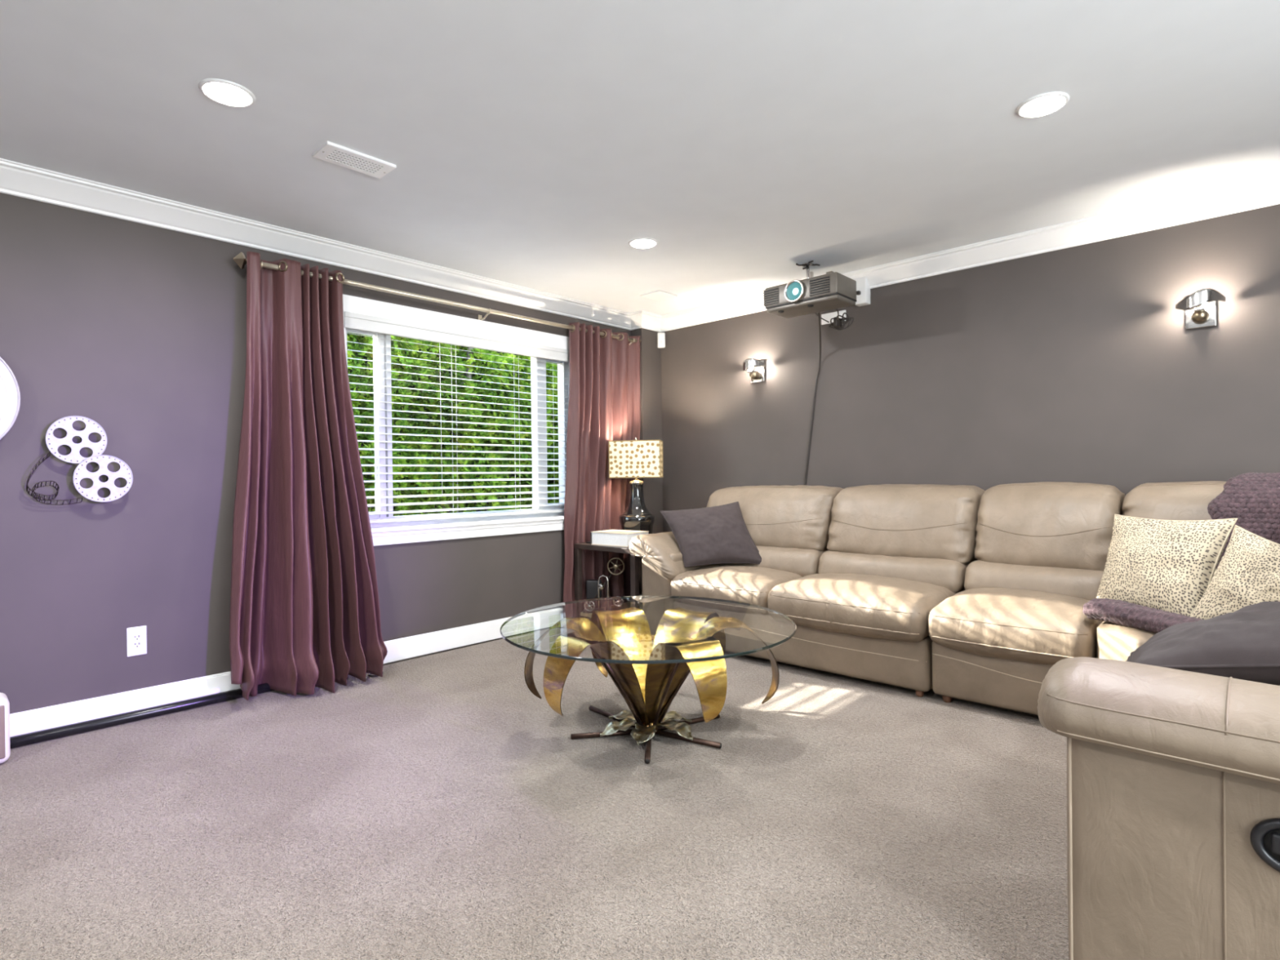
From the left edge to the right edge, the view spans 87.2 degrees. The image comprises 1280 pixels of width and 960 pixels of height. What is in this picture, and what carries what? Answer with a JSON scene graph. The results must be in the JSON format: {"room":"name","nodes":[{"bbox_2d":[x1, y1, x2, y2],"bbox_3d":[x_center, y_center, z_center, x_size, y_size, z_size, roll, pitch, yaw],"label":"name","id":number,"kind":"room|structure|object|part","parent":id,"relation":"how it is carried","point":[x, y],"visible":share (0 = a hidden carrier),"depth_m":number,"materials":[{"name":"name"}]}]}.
{"room":"leisure room","nodes":[
{"label":"leisure room","id":0,"kind":"room"},
{"bbox_2d":[0,192,631,714],"bbox_3d":[-2.252,-0.105,3.415,0.170,2.440,6.900,0,0,43],"label":"wall","id":1,"kind":"structure","parent":0,"point":[138,331],"depth_m":3.17,"materials":[{"name":"paint"}]},
{"bbox_2d":[0,356,20,439],"bbox_3d":[-2.818,-0.341,2.654,0.047,0.544,0.544,0,0,43],"label":"reel","id":2,"kind":"object","parent":1,"relation":"attached to","point":[10,395],"visible":1,"depth_m":2.81,"materials":[{"name":"metal"}]},
{"bbox_2d":[45,415,106,463],"bbox_3d":[-2.500,-0.177,2.980,0.047,0.211,0.211,0,0,43],"label":"reel","id":3,"kind":"object","parent":1,"relation":"attached to","point":[52,442],"visible":1,"depth_m":2.96,"materials":[{"name":"silver metal"}]},
{"bbox_2d":[26,451,133,505],"bbox_3d":[-2.483,-0.009,2.985,0.078,0.236,0.362,0,0,43],"label":"reel","id":4,"kind":"object","parent":1,"relation":"attached to","point":[80,473],"visible":1,"depth_m":3.00,"materials":[{"name":"silver metal"}]},
{"bbox_2d":[126,625,146,657],"bbox_3d":[-2.364,0.757,3.158,0.010,0.134,0.076,0,0,43],"label":"wall outlet","id":5,"kind":"object","parent":1,"relation":"attached to","point":[136,637],"visible":1,"depth_m":3.15,"materials":[{"name":"white plastic"}]},
{"bbox_2d":[133,633,141,648],"bbox_3d":[-2.363,0.757,3.157,0.005,0.070,0.032,0,0,43],"label":"receptacle","id":6,"kind":"object","parent":5,"relation":"attached to","point":[136,637],"depth_m":3.16,"materials":[{"name":"white paint"}]},
{"bbox_2d":[9,607,591,737],"bbox_3d":[-2.288,1.050,3.234,0.014,0.133,6.562,0,0,43],"label":"baseboard","id":7,"kind":"structure","parent":1,"relation":"attached to","point":[67,713],"depth_m":3.33,"materials":[{"name":"white paint"}]},
{"bbox_2d":[233,251,641,345],"bbox_3d":[-1.046,-1.110,4.477,0.149,0.119,2.973,0,0,43],"label":"curtain rod","id":8,"kind":"object","parent":1,"relation":"attached to","point":[240,259],"visible":0.57,"depth_m":4.17,"materials":[{"name":"beige metal"}]},
{"bbox_2d":[229,251,387,701],"bbox_3d":[-1.744,-0.025,3.522,0.389,2.258,0.777,0,0,43],"label":"window curtain","id":9,"kind":"object","parent":8,"relation":"hanging from","point":[305,612],"visible":1,"depth_m":3.52,"materials":[{"name":"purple fabric"}]},
{"bbox_2d":[562,322,640,617],"bbox_3d":[-0.292,-0.051,5.257,0.144,2.254,0.810,0,0,43],"label":"window curtain","id":10,"kind":"object","parent":8,"relation":"hanging from","point":[604,405],"visible":0.74,"depth_m":5.17,"materials":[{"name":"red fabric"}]},
{"bbox_2d":[342,293,569,546],"bbox_3d":[-1.135,-0.347,4.565,0.192,1.461,1.950,0,0,43],"label":"window","id":11,"kind":"structure","parent":1,"relation":"in","point":[411,531],"depth_m":4.43,"materials":[{"name":"white plastic"}]},
{"bbox_3d":[-1.684,-0.345,4.064,0.035,1.150,0.190,0,0,43],"label":"sash","id":12,"kind":"part","parent":11,"relation":"part of","materials":[{"name":"white plastic"}]},
{"bbox_3d":[-1.090,-0.388,4.521,0.018,1.379,1.950,0,0,43],"label":"casing","id":13,"kind":"part","parent":11,"relation":"part of","materials":[{"name":"white paint"}]},
{"bbox_2d":[344,311,569,523],"bbox_3d":[-1.108,-0.363,4.539,0.093,1.229,1.790,0,0,43],"label":"blind","id":14,"kind":"object","parent":11,"relation":"attached to","point":[353,321],"visible":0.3,"depth_m":4.41,"materials":[{"name":"white plastic"}]},
{"bbox_3d":[-1.601,-0.337,4.079,0.002,1.177,0.002,0,0,43],"label":"ladder cord","id":15,"kind":"part","parent":14,"relation":"part of","materials":[{"name":"white fabric"}]},
{"bbox_3d":[-1.562,-0.338,4.042,0.002,1.177,0.002,0,0,43],"label":"ladder cord","id":16,"kind":"part","parent":14,"relation":"part of","materials":[{"name":"white fabric"}]},
{"bbox_3d":[-1.281,-0.396,4.330,0.006,0.990,0.007,0,0,43],"label":"lift cord","id":17,"kind":"part","parent":14,"relation":"part of","materials":[{"name":"white fabric"}]},
{"bbox_3d":[-1.246,-0.343,4.458,0.002,1.177,0.002,0,0,43],"label":"ladder cord","id":18,"kind":"part","parent":14,"relation":"part of","materials":[{"name":"white fabric"}]},
{"bbox_3d":[-1.206,-0.343,4.421,0.002,1.177,0.002,0,0,43],"label":"ladder cord","id":19,"kind":"part","parent":14,"relation":"part of","materials":[{"name":"white fabric"}]},
{"bbox_3d":[-1.115,0.241,4.554,0.054,0.020,1.746,0,0,43],"label":"rail","id":20,"kind":"part","parent":14,"relation":"part of","materials":[{"name":"white plastic"}]},
{"bbox_3d":[-0.900,-0.349,4.828,0.002,1.177,0.002,0,0,43],"label":"ladder cord","id":21,"kind":"part","parent":14,"relation":"part of","materials":[{"name":"white fabric"}]},
{"bbox_3d":[-0.860,-0.349,4.791,0.002,1.177,0.002,0,0,43],"label":"ladder cord","id":22,"kind":"part","parent":14,"relation":"part of","materials":[{"name":"white fabric"}]},
{"bbox_3d":[-0.653,-0.353,5.090,0.002,1.177,0.002,0,0,43],"label":"ladder cord","id":23,"kind":"part","parent":14,"relation":"part of","materials":[{"name":"white fabric"}]},
{"bbox_3d":[-0.614,-0.353,5.053,0.002,1.177,0.002,0,0,43],"label":"ladder cord","id":24,"kind":"part","parent":14,"relation":"part of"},
{"bbox_3d":[-1.106,0.292,4.547,0.132,0.024,1.950,0,0,43],"label":"sill","id":25,"kind":"part","parent":11,"relation":"part of","materials":[{"name":"white paint"}]},
{"bbox_3d":[-0.667,-0.361,5.150,0.035,1.150,0.175,0,0,43],"label":"sash","id":26,"kind":"part","parent":11,"relation":"part of","materials":[{"name":"white plastic"}]},
{"bbox_2d":[0,619,1068,959],"bbox_3d":[0.027,1.128,1.231,6.470,0.060,7.000,0,0,43],"label":"floor","id":27,"kind":"structure","parent":0,"point":[435,806],"depth_m":2.14,"materials":[{"name":"carpet"}]},
{"bbox_2d":[0,692,10,763],"bbox_3d":[-2.711,0.991,2.520,0.163,0.258,0.502,0,0,43],"label":"box","id":28,"kind":"object","parent":27,"relation":"on","point":[5,749],"visible":1,"depth_m":2.64,"materials":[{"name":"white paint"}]},
{"bbox_3d":[-2.653,0.991,2.472,0.013,0.210,0.461,0,0,43],"label":"panel","id":29,"kind":"part","parent":28,"relation":"part of","materials":[{"name":"white plastic"}]},
{"bbox_2d":[9,683,275,748],"bbox_3d":[-2.543,1.096,2.898,0.048,0.048,1.920,0,0,43],"label":"bar","id":30,"kind":"object","parent":27,"relation":"on","point":[15,741],"visible":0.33,"depth_m":3.07,"materials":[{"name":"black metal"}]},
{"bbox_2d":[368,618,591,676],"bbox_3d":[-0.947,1.087,4.597,0.192,0.015,2.011,0,0,38],"label":"cable","id":31,"kind":"object","parent":27,"relation":"on","point":[369,675],"visible":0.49,"depth_m":4.36,"materials":[{"name":"plastic"}]},
{"bbox_2d":[573,542,642,617],"bbox_3d":[-0.043,0.776,5.039,0.625,0.612,0.640,0,0,43],"label":"side table","id":32,"kind":"object","parent":27,"relation":"on","point":[634,571],"visible":0.3,"depth_m":4.95,"materials":[{"name":"brown wood"}]},
{"bbox_3d":[-0.460,0.799,5.020,0.042,0.576,0.042,0,0,43],"label":"leg","id":33,"kind":"part","parent":32,"relation":"part of","materials":[{"name":"brown wood"}]},
{"bbox_2d":[582,557,625,613],"bbox_3d":[-0.267,0.779,5.005,0.316,0.411,0.125,-1,0,3],"label":"figurine","id":34,"kind":"object","parent":32,"relation":"on","point":[593,587],"visible":0.8,"depth_m":4.98,"materials":[{"name":"metal"}]},
{"bbox_3d":[-0.271,0.833,4.973,0.082,0.268,0.012,-1,0,3],"label":"arch frame","id":35,"kind":"part","parent":34,"relation":"part of","materials":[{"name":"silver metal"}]},
{"bbox_2d":[580,601,642,617],"bbox_3d":[-0.041,0.995,5.040,0.585,0.025,0.600,0,0,43],"label":"shelf","id":36,"kind":"object","parent":32,"relation":"attached to","point":[626,605],"depth_m":5.19,"materials":[{"name":"brown wood"}]},
{"bbox_2d":[590,528,648,546],"bbox_3d":[-0.150,0.424,4.928,0.356,0.095,0.244,0,0,39],"label":"book","id":37,"kind":"object","parent":32,"relation":"on","point":[620,538],"visible":0.89,"depth_m":4.84,"materials":[{"name":"white paper"}]},
{"bbox_3d":[-0.035,0.796,4.621,0.042,0.576,0.042,0,0,43],"label":"leg","id":38,"kind":"part","parent":32,"relation":"part of","materials":[{"name":"brown wood"}]},
{"bbox_2d":[608,437,663,533],"bbox_3d":[-0.026,0.071,5.176,0.394,0.796,0.276,-1,0,8],"label":"table lamp","id":39,"kind":"object","parent":32,"relation":"on","point":[636,458],"visible":0.95,"depth_m":5.09,"materials":[{"name":"beige fabric"}]},
{"bbox_3d":[-0.029,-0.159,5.175,0.390,0.285,0.194,-1,0,8],"label":"shade trim","id":40,"kind":"part","parent":39,"relation":"part of","materials":[{"name":"brown fabric"}]},
{"bbox_3d":[-0.029,-0.159,5.175,0.394,0.285,0.198,-1,0,8],"label":"lamp shade","id":41,"kind":"part","parent":39,"relation":"part of","materials":[{"name":"beige fabric"}]},
{"bbox_3d":[-0.029,-0.159,5.175,0.386,0.285,0.190,-1,0,8],"label":"lamp shade","id":42,"kind":"part","parent":39,"relation":"part of","materials":[{"name":"beige fabric"}]},
{"bbox_2d":[500,595,796,764],"bbox_3d":[0.036,0.848,2.889,1.244,0.482,1.244,-1,0,0],"label":"coffee table","id":43,"kind":"object","parent":27,"relation":"on","point":[648,679],"visible":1,"depth_m":2.81,"materials":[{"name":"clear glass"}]},
{"bbox_3d":[-0.126,1.079,2.861,0.219,0.023,0.282,0,0,43],"label":"leg","id":44,"kind":"part","parent":43,"relation":"part of","materials":[{"name":"brown metal"}]},
{"bbox_3d":[-0.097,1.079,3.036,0.023,0.023,0.400,-1,0,-43],"label":"leg","id":45,"kind":"part","parent":43,"relation":"part of","materials":[{"name":"brown metal"}]},
{"bbox_3d":[-0.102,0.897,2.909,0.234,0.358,0.013,-1,0,8],"label":"support rod","id":46,"kind":"part","parent":43,"relation":"part of","materials":[{"name":"brown metal"}]},
{"bbox_3d":[-0.066,0.897,2.794,0.234,0.358,0.013,-1,0,-43],"label":"support rod","id":47,"kind":"part","parent":43,"relation":"part of","materials":[{"name":"brown metal"}]},
{"bbox_3d":[0.034,1.078,2.735,0.221,0.023,0.249,0,0,43],"label":"leg","id":48,"kind":"part","parent":43,"relation":"part of","materials":[{"name":"brown metal"}]},
{"bbox_3d":[0.034,0.613,2.888,1.244,0.012,1.244,0,0,43],"label":"glass","id":49,"kind":"part","parent":43,"relation":"part of","materials":[{"name":"clear glass"}]},
{"bbox_3d":[0.103,0.895,2.765,0.013,0.358,0.234,-1,0,-28],"label":"support rod","id":50,"kind":"part","parent":43,"relation":"part of","materials":[{"name":"brown metal"}]},
{"bbox_3d":[0.177,0.893,2.897,0.234,0.358,0.013,-1,0,-3],"label":"support rod","id":51,"kind":"part","parent":43,"relation":"part of","materials":[{"name":"brown metal"}]},
{"bbox_3d":[0.183,1.076,2.804,0.332,0.023,0.093,0,0,43],"label":"leg","id":52,"kind":"part","parent":43,"relation":"part of","materials":[{"name":"brown metal"}]},
{"bbox_3d":[0.198,1.075,2.974,0.360,0.023,0.023,-1,0,-28],"label":"leg","id":53,"kind":"part","parent":43,"relation":"part of","materials":[{"name":"brown metal"}]},
{"bbox_2d":[628,484,985,697],"bbox_3d":[0.970,0.553,4.232,2.039,1.042,1.062,0,0,43],"label":"sofa section","id":54,"kind":"object","parent":27,"relation":"on","point":[860,572],"visible":0.79,"depth_m":3.84,"materials":[{"name":"beige leather"}]},
{"bbox_3d":[0.409,0.760,4.783,0.285,0.565,0.900,0,0,43],"label":"arm panel","id":55,"kind":"part","parent":54,"relation":"part of","materials":[{"name":"beige leather"}]},
{"bbox_2d":[660,501,761,567],"bbox_3d":[0.481,0.360,4.508,0.706,0.419,0.289,-1,0,5],"label":"throw cushion","id":56,"kind":"object","parent":54,"relation":"on","point":[715,535],"visible":1,"depth_m":4.43,"materials":[{"name":"fabric"}]},
{"bbox_2d":[671,564,802,614],"bbox_3d":[0.645,0.690,4.294,0.760,0.260,0.613,0,0,43],"label":"seat cushion","id":57,"kind":"object","parent":54,"relation":"on","point":[747,584],"depth_m":4.12,"materials":[{"name":"beige leather"}]},
{"bbox_2d":[711,546,826,577],"bbox_3d":[0.861,0.527,4.555,0.908,0.190,0.430,0,0,43],"label":"lumbar cushion","id":58,"kind":"object","parent":54,"relation":"on","point":[798,561],"depth_m":4.23,"materials":[{"name":"beige leather"}]},
{"bbox_2d":[706,484,843,551],"bbox_3d":[0.910,0.271,4.665,1.023,0.468,0.488,0,0,43],"label":"cushion","id":59,"kind":"object","parent":54,"relation":"on","point":[784,517],"depth_m":4.39,"materials":[{"name":"beige leather"}]},
{"bbox_3d":[1.096,0.903,4.127,1.629,0.270,0.890,0,0,43],"label":"panel","id":60,"kind":"part","parent":54,"relation":"part of","materials":[{"name":"beige leather"}]},
{"bbox_2d":[767,573,957,641],"bbox_3d":[1.226,0.684,3.719,0.893,0.288,0.658,0,0,43],"label":"seat cushion","id":61,"kind":"object","parent":54,"relation":"on","point":[838,606],"depth_m":3.52,"materials":[{"name":"beige leather"}]},
{"bbox_2d":[817,550,968,592],"bbox_3d":[1.499,0.522,3.957,0.842,0.189,0.426,0,0,43],"label":"lumbar cushion","id":62,"kind":"object","parent":54,"relation":"on","point":[945,571],"depth_m":3.75,"materials":[{"name":"beige leather"}]},
{"bbox_2d":[826,484,985,564],"bbox_3d":[1.589,0.262,4.032,0.858,0.472,0.495,0,0,43],"label":"cushion","id":63,"kind":"object","parent":54,"relation":"on","point":[921,522],"depth_m":3.85,"materials":[{"name":"beige leather"}]},
{"bbox_2d":[928,481,1124,715],"bbox_3d":[1.938,0.540,3.332,0.684,1.053,1.047,0,0,43],"label":"sofa section","id":64,"kind":"object","parent":27,"relation":"on","point":[1042,548],"visible":0.78,"depth_m":3.19,"materials":[{"name":"beige leather"}]},
{"bbox_3d":[1.942,0.896,3.335,0.668,0.270,0.889,0,0,43],"label":"panel","id":65,"kind":"part","parent":64,"relation":"part of","materials":[{"name":"beige leather"}]},
{"bbox_2d":[928,587,1102,665],"bbox_3d":[1.803,0.681,3.187,0.682,0.291,0.646,0,0,43],"label":"seat cushion","id":66,"kind":"object","parent":64,"relation":"on","point":[980,626],"depth_m":3.01,"materials":[{"name":"beige leather"}]},
{"bbox_2d":[964,560,1103,600],"bbox_3d":[2.050,0.517,3.440,0.656,0.189,0.426,0,0,43],"label":"lumbar cushion","id":67,"kind":"object","parent":64,"relation":"on","point":[1081,581],"depth_m":3.30,"materials":[{"name":"beige leather"}]},
{"bbox_2d":[974,481,1124,571],"bbox_3d":[2.139,0.252,3.519,0.642,0.484,0.491,0,0,43],"label":"cushion","id":68,"kind":"object","parent":64,"relation":"on","point":[1049,526],"depth_m":3.36,"materials":[{"name":"beige leather"}]},
{"bbox_2d":[1037,657,1279,959],"bbox_3d":[1.666,0.540,1.546,1.021,1.005,1.562,0,0,43],"label":"sofa section","id":69,"kind":"object","parent":27,"relation":"on","point":[1173,775],"visible":0.93,"depth_m":1.22,"materials":[{"name":"beige leather"}]},
{"bbox_3d":[1.303,0.756,1.132,0.960,0.585,0.324,0,0,43],"label":"arm panel","id":70,"kind":"part","parent":69,"relation":"part of","materials":[{"name":"beige leather"}]},
{"bbox_2d":[1125,601,1279,685],"bbox_3d":[1.406,0.401,1.572,0.520,0.254,0.485,0,0,43],"label":"throw cushion","id":71,"kind":"object","parent":69,"relation":"on","point":[1243,643],"visible":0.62,"depth_m":1.47,"materials":[{"name":"fabric"}]},
{"bbox_3d":[1.085,0.611,1.111,0.113,0.097,0.017,0,0,43],"label":"recliner handle","id":72,"kind":"part","parent":69,"relation":"part of","materials":[{"name":"black plastic"}]},
{"bbox_2d":[1262,829,1279,862],"bbox_3d":[1.086,0.611,1.112,0.088,0.075,0.004,0,0,43],"label":"handle","id":73,"kind":"object","parent":69,"relation":"on","point":[1271,837],"depth_m":1.13,"materials":[{"name":"black plastic"}]},
{"bbox_3d":[1.084,0.608,1.107,0.064,0.034,0.012,0,0,43],"label":"latch lever","id":74,"kind":"part","parent":69,"relation":"part of","materials":[{"name":"black plastic"}]},
{"bbox_2d":[1097,480,1226,661],"bbox_3d":[2.554,0.519,2.617,1.190,1.022,1.251,0,0,43],"label":"sofa section","id":75,"kind":"object","parent":27,"relation":"on","point":[1175,500],"visible":0.15,"depth_m":3.02,"materials":[{"name":"beige leather"}]},
{"bbox_2d":[1097,621,1155,661],"bbox_3d":[2.439,0.664,2.541,1.120,0.215,0.980,0,0,43],"label":"seat cushion","id":76,"kind":"object","parent":75,"relation":"on","point":[1115,642],"depth_m":2.62,"materials":[{"name":"beige leather"}]},
{"bbox_2d":[1096,514,1237,616],"bbox_3d":[2.139,0.354,2.799,0.266,0.410,0.540,-1,0,-15],"label":"throw cushion","id":77,"kind":"object","parent":75,"relation":"on","point":[1169,566],"visible":0.87,"depth_m":2.70,"materials":[{"name":"fabric"}]},
{"bbox_2d":[1122,480,1226,519],"bbox_3d":[2.626,0.249,3.060,0.692,0.487,0.499,0,0,43],"label":"cushion","id":78,"kind":"object","parent":75,"relation":"on","point":[1175,500],"depth_m":3.07,"materials":[{"name":"beige leather"}]},
{"bbox_2d":[1082,471,1279,633],"bbox_3d":[2.505,0.277,2.648,1.298,0.614,0.710,-1,0,-16],"label":"knitted throw","id":79,"kind":"object","parent":75,"relation":"on","point":[1253,499],"visible":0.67,"depth_m":2.75,"materials":[{"name":"purple fabric"}]},
{"bbox_2d":[1190,524,1279,619],"bbox_3d":[2.196,0.360,2.315,0.235,0.381,0.473,-1,0,-19],"label":"throw cushion","id":80,"kind":"object","parent":75,"relation":"on","point":[1248,571],"visible":0.69,"depth_m":2.37,"materials":[{"name":"fabric"}]},
{"bbox_2d":[0,0,1279,315],"bbox_3d":[-0.003,-1.382,1.220,6.470,0.080,7.000,0,0,43],"label":"ceiling","id":81,"kind":"structure","parent":0,"point":[528,142],"depth_m":2.51,"materials":[{"name":"paint"}]},
{"bbox_2d":[198,78,255,106],"bbox_3d":[-1.417,-1.323,2.309,0.168,0.022,0.168,0,0,43],"label":"recessed light","id":82,"kind":"object","parent":81,"relation":"in","point":[226,92],"visible":1,"depth_m":2.29,"materials":[{"name":"white plastic"}]},
{"bbox_2d":[312,141,395,178],"bbox_3d":[-1.187,-1.328,2.799,0.148,0.015,0.285,0,0,43],"label":"ceiling vent","id":83,"kind":"object","parent":81,"relation":"in","point":[330,152],"visible":1,"depth_m":2.78,"materials":[{"name":"white metal"}]},
{"bbox_3d":[-1.187,-1.330,2.799,0.148,0.010,0.285,0,0,43],"label":"frame","id":84,"kind":"part","parent":83,"relation":"part of","materials":[{"name":"white metal"}]},
{"bbox_2d":[628,237,657,248],"bbox_3d":[0.018,-1.347,3.833,0.168,0.022,0.168,0,0,43],"label":"recessed light","id":85,"kind":"object","parent":81,"relation":"in","point":[639,242],"visible":1,"depth_m":3.80,"materials":[{"name":"white plastic"}]},
{"bbox_2d":[640,289,677,301],"bbox_3d":[0.138,-1.355,4.939,0.190,0.010,0.200,0,0,43],"label":"ceiling plate","id":86,"kind":"object","parent":81,"relation":"attached to","point":[658,295],"visible":1,"depth_m":4.92,"materials":[{"name":"white plastic"}]},
{"bbox_2d":[763,260,856,318],"bbox_3d":[1.056,-1.216,4.206,0.501,0.303,0.288,0,0,43],"label":"projector","id":87,"kind":"object","parent":81,"relation":"hanging from","point":[830,291],"visible":1,"depth_m":4.11,"materials":[{"name":"grey plastic"}]},
{"bbox_2d":[763,287,778,306],"bbox_3d":[0.838,-1.160,4.260,0.110,0.101,0.039,0,0,43],"label":"vent","id":88,"kind":"object","parent":87,"relation":"attached to","point":[771,295],"depth_m":4.25,"materials":[{"name":"grey plastic"}]},
{"bbox_2d":[808,275,830,296],"bbox_3d":[1.083,-1.162,4.030,0.133,0.101,0.039,0,0,43],"label":"vent","id":89,"kind":"object","parent":87,"relation":"attached to","point":[819,286],"depth_m":4.02,"materials":[{"name":"grey plastic"}]},
{"bbox_2d":[814,308,853,330],"bbox_3d":[1.268,-1.038,4.359,0.175,0.122,0.256,0,0,43],"label":"cable bundle","id":90,"kind":"object","parent":87,"relation":"hanging from","point":[837,324],"visible":1,"depth_m":4.38,"materials":[{"name":"plastic"}]},
{"bbox_2d":[1015,91,1069,118],"bbox_3d":[1.463,-1.357,2.443,0.168,0.022,0.168,0,0,43],"label":"recessed light","id":91,"kind":"object","parent":81,"relation":"in","point":[1045,104],"visible":1,"depth_m":2.42,"materials":[{"name":"white plastic"}]},
{"bbox_2d":[631,328,662,594],"bbox_3d":[0.063,-0.142,5.673,0.124,2.440,0.238,0,0,43],"label":"wall","id":92,"kind":"structure","parent":0,"point":[651,404],"depth_m":5.62,"materials":[{"name":"paint"}]},
{"bbox_2d":[0,158,1279,332],"bbox_3d":[0.024,-1.288,1.196,6.200,0.108,6.800,0,0,43],"label":"trim","id":93,"kind":"structure","parent":92,"relation":"attached to","point":[16,179],"depth_m":3.62,"materials":[{"name":"white paint"}]},
{"bbox_2d":[657,332,665,348],"bbox_3d":[0.180,-1.177,5.662,0.064,0.128,0.048,-1,0,-2],"label":"sensor","id":94,"kind":"object","parent":92,"relation":"attached to","point":[660,335],"visible":1,"depth_m":5.64,"materials":[{"name":"white plastic"}]},
{"bbox_2d":[661,204,1279,532],"bbox_3d":[2.433,-0.161,3.685,6.300,2.440,0.100,0,0,43],"label":"wall","id":95,"kind":"structure","parent":0,"point":[1081,363],"depth_m":3.87,"materials":[{"name":"paint"}]},
{"bbox_2d":[742,358,766,382],"bbox_3d":[0.838,-0.811,4.989,0.188,0.160,0.163,0,0,43],"label":"wall sconce","id":96,"kind":"object","parent":95,"relation":"attached to","point":[757,374],"visible":1,"depth_m":4.97,"materials":[{"name":"silver metal"}]},
{"bbox_3d":[0.886,-0.812,5.040,0.116,0.160,0.022,0,0,43],"label":"plate","id":97,"kind":"part","parent":96,"relation":"part of","materials":[{"name":"silver metal"}]},
{"bbox_2d":[804,311,821,484],"bbox_3d":[1.207,-0.362,4.557,0.113,1.464,0.494,-1,0,0],"label":"cable","id":98,"kind":"object","parent":95,"relation":"attached to","point":[819,313],"visible":0.87,"depth_m":4.72,"materials":[{"name":"plastic"}]},
{"bbox_2d":[821,310,845,324],"bbox_3d":[1.332,-1.118,4.624,0.180,0.072,0.012,0,0,43],"label":"socket cover","id":99,"kind":"object","parent":95,"relation":"attached to","point":[828,317],"visible":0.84,"depth_m":4.64,"materials":[{"name":"white plastic"}]},
{"bbox_2d":[853,276,870,306],"bbox_3d":[1.383,-1.246,4.377,0.311,0.172,0.094,-1,0,-40],"label":"box","id":100,"kind":"object","parent":95,"relation":"attached to","point":[863,288],"visible":0.7,"depth_m":4.42,"materials":[{"name":"white plastic"}]},
{"bbox_2d":[1175,288,1226,329],"bbox_3d":[2.701,-0.825,3.243,0.188,0.160,0.163,0,0,43],"label":"wall sconce","id":101,"kind":"object","parent":95,"relation":"attached to","point":[1200,307],"visible":1,"depth_m":3.23,"materials":[{"name":"silver metal"}]},
{"bbox_3d":[2.750,-0.826,3.294,0.116,0.160,0.022,0,0,43],"label":"plate","id":102,"kind":"part","parent":101,"relation":"part of","materials":[{"name":"silver metal"}]},
{"label":"outside","id":103,"kind":"structure","parent":0,"visible":0},
{"bbox_3d":[-5.739,1.257,9.922,13.830,0.060,26.000,0,0,43],"label":"ground","id":104,"kind":"structure","parent":103,"visible":0},
{"bbox_2d":[346,332,559,515],"bbox_3d":[-1.800,-0.707,7.753,0.766,3.757,10.961,0,0,43],"label":"hedge","id":105,"kind":"object","parent":104,"relation":"on","point":[356,338],"visible":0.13,"depth_m":7.46,"materials":[{"name":"green plant"}]}
]}

